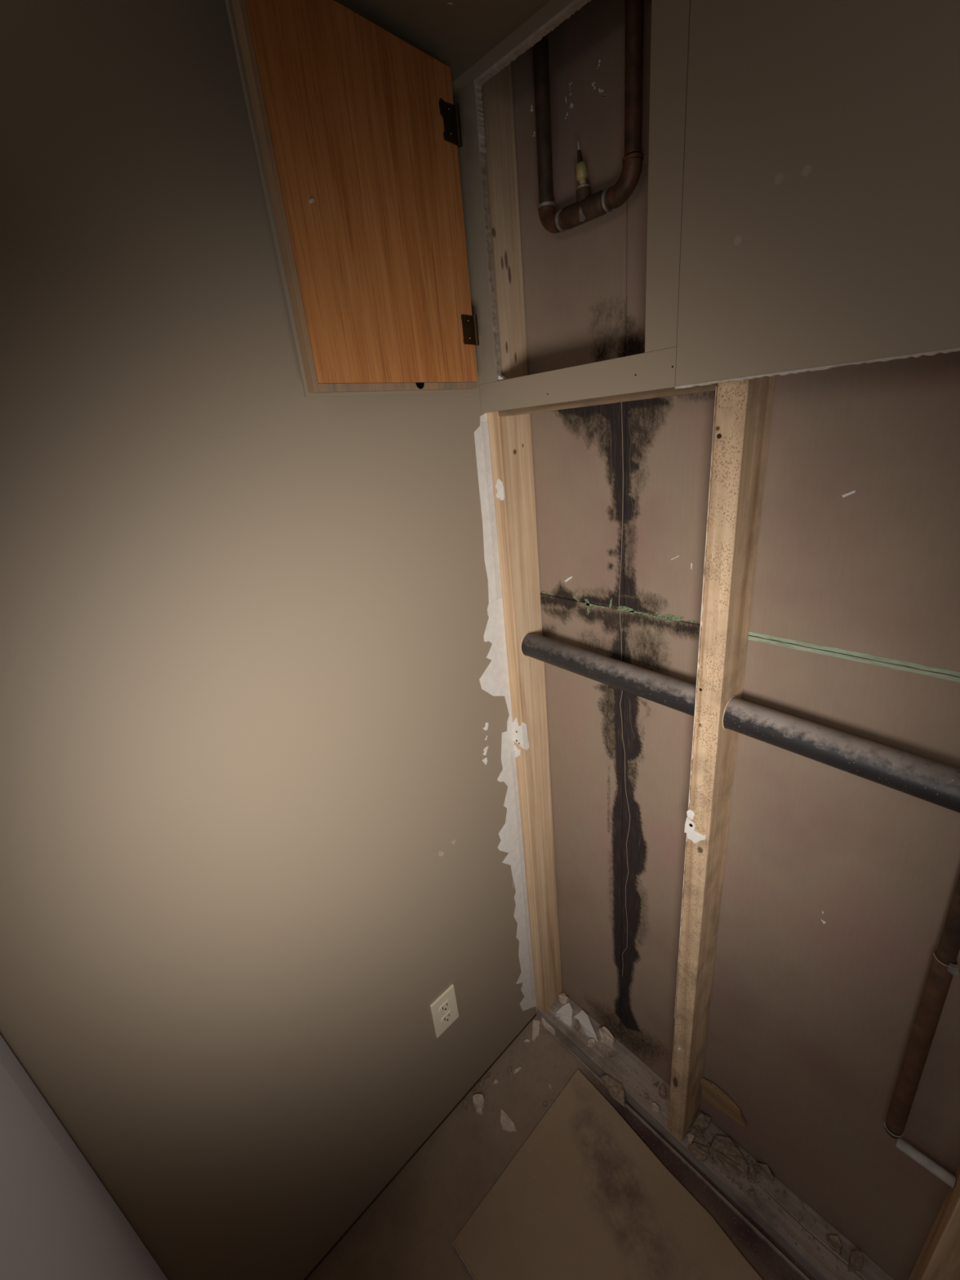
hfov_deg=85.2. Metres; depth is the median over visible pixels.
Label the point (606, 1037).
shard
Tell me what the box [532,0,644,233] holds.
pipe
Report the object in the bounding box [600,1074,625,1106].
shard
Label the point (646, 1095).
shard
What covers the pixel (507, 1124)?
shard
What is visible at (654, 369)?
frame
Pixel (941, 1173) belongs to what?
pipe stub
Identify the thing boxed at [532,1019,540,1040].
shard
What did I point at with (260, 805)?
wall
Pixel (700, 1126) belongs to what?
shard
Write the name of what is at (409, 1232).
floor
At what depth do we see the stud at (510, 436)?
1.05 m
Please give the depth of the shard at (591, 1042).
1.45 m
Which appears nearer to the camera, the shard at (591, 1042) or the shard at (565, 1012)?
the shard at (591, 1042)
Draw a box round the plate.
[536,997,894,1279]
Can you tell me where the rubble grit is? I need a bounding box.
[693,1133,758,1202]
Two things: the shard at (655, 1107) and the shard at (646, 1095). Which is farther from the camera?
the shard at (646, 1095)
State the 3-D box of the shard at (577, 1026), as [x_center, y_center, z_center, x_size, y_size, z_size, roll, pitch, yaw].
[0.279,1.106,1.498,0.016,0.008,0.028,-9,22,-7]
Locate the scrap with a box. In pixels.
[700,1077,746,1127]
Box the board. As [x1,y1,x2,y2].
[452,1069,762,1279]
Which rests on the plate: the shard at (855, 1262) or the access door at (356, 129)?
the shard at (855, 1262)
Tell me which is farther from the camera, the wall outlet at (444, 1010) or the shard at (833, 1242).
the wall outlet at (444, 1010)
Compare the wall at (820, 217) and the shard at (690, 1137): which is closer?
the wall at (820, 217)
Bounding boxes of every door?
[0,1034,168,1279]
[225,0,479,396]
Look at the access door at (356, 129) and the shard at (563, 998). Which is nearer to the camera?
the access door at (356, 129)
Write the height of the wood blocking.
0.035 m
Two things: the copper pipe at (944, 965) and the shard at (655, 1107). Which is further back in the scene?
the shard at (655, 1107)
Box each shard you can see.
[472,1093,484,1108]
[475,1107,482,1115]
[477,1080,484,1087]
[499,1108,516,1132]
[506,1066,511,1072]
[514,1066,522,1073]
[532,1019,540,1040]
[541,1017,555,1035]
[555,1002,573,1026]
[558,992,568,1004]
[573,1009,597,1040]
[574,1019,580,1031]
[586,1039,595,1047]
[598,1026,615,1048]
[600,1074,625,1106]
[644,1092,648,1099]
[651,1102,660,1112]
[657,1084,666,1099]
[686,1132,694,1145]
[687,1142,707,1162]
[690,1112,708,1137]
[704,1114,711,1127]
[707,1134,750,1178]
[754,1162,773,1182]
[825,1235,841,1255]
[847,1250,862,1271]
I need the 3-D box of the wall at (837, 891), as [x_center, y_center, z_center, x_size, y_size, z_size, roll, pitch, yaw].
[0.615,0.138,0.675,0.013,2.420,1.462,-24,28,-38]
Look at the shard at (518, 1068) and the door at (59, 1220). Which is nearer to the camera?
the door at (59, 1220)
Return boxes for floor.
[306,1015,816,1279]
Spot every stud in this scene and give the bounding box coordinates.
[481,62,562,1013]
[667,376,774,1142]
[908,1166,959,1279]
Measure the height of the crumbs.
0.042 m
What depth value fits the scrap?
1.21 m
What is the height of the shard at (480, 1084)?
0.007 m
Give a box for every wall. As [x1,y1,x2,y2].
[0,0,537,1279]
[453,0,959,388]
[511,0,959,1279]
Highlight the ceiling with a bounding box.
[333,0,551,81]
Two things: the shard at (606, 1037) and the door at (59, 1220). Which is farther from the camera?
the shard at (606, 1037)
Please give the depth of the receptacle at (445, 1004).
1.23 m
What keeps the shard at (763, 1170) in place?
on the plate
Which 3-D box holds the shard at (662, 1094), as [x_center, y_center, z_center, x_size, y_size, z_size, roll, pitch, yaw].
[0.463,1.149,1.329,0.017,0.019,0.027,-2,22,9]
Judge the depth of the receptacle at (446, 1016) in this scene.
1.25 m
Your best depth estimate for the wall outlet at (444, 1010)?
1.24 m
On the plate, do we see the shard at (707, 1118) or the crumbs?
the shard at (707, 1118)
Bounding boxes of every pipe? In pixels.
[521,632,959,813]
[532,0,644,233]
[884,873,959,1138]
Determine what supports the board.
on the floor
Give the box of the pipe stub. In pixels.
[895,1137,955,1188]
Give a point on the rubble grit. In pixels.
(751, 1163)
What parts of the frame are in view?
rail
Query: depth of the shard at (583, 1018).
1.49 m
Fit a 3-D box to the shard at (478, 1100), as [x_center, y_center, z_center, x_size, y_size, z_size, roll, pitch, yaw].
[-0.003,1.219,1.379,0.031,0.018,0.028,-7,22,-4]
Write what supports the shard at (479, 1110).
on the floor
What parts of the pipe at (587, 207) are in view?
bleeder stem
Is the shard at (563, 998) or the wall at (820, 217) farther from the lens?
the shard at (563, 998)
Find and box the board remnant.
[542,1024,809,1279]
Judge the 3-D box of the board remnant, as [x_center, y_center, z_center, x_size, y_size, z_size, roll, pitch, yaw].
[0.649,1.286,1.061,0.006,0.007,1.370,-24,28,-37]
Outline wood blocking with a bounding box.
[497,382,717,417]
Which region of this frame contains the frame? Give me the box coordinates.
[454,0,690,413]
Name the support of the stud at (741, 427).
on the plate
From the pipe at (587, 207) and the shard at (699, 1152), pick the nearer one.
the pipe at (587, 207)
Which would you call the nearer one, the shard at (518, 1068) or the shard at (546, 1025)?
the shard at (518, 1068)
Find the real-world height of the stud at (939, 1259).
2.382 m
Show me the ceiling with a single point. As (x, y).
(456, 33)
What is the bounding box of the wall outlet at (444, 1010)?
[430,983,458,1038]
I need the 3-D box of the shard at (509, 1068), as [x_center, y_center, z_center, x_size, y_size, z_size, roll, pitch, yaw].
[0.084,1.190,1.447,0.014,0.005,0.012,-17,24,-26]
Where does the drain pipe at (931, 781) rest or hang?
attached to the stud at (741, 427)
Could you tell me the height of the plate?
0.039 m
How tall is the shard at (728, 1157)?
0.013 m
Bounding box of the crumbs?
[454,1001,847,1277]
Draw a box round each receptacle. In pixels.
[439,999,450,1013]
[440,1009,452,1024]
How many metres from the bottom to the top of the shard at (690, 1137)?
0.017 m

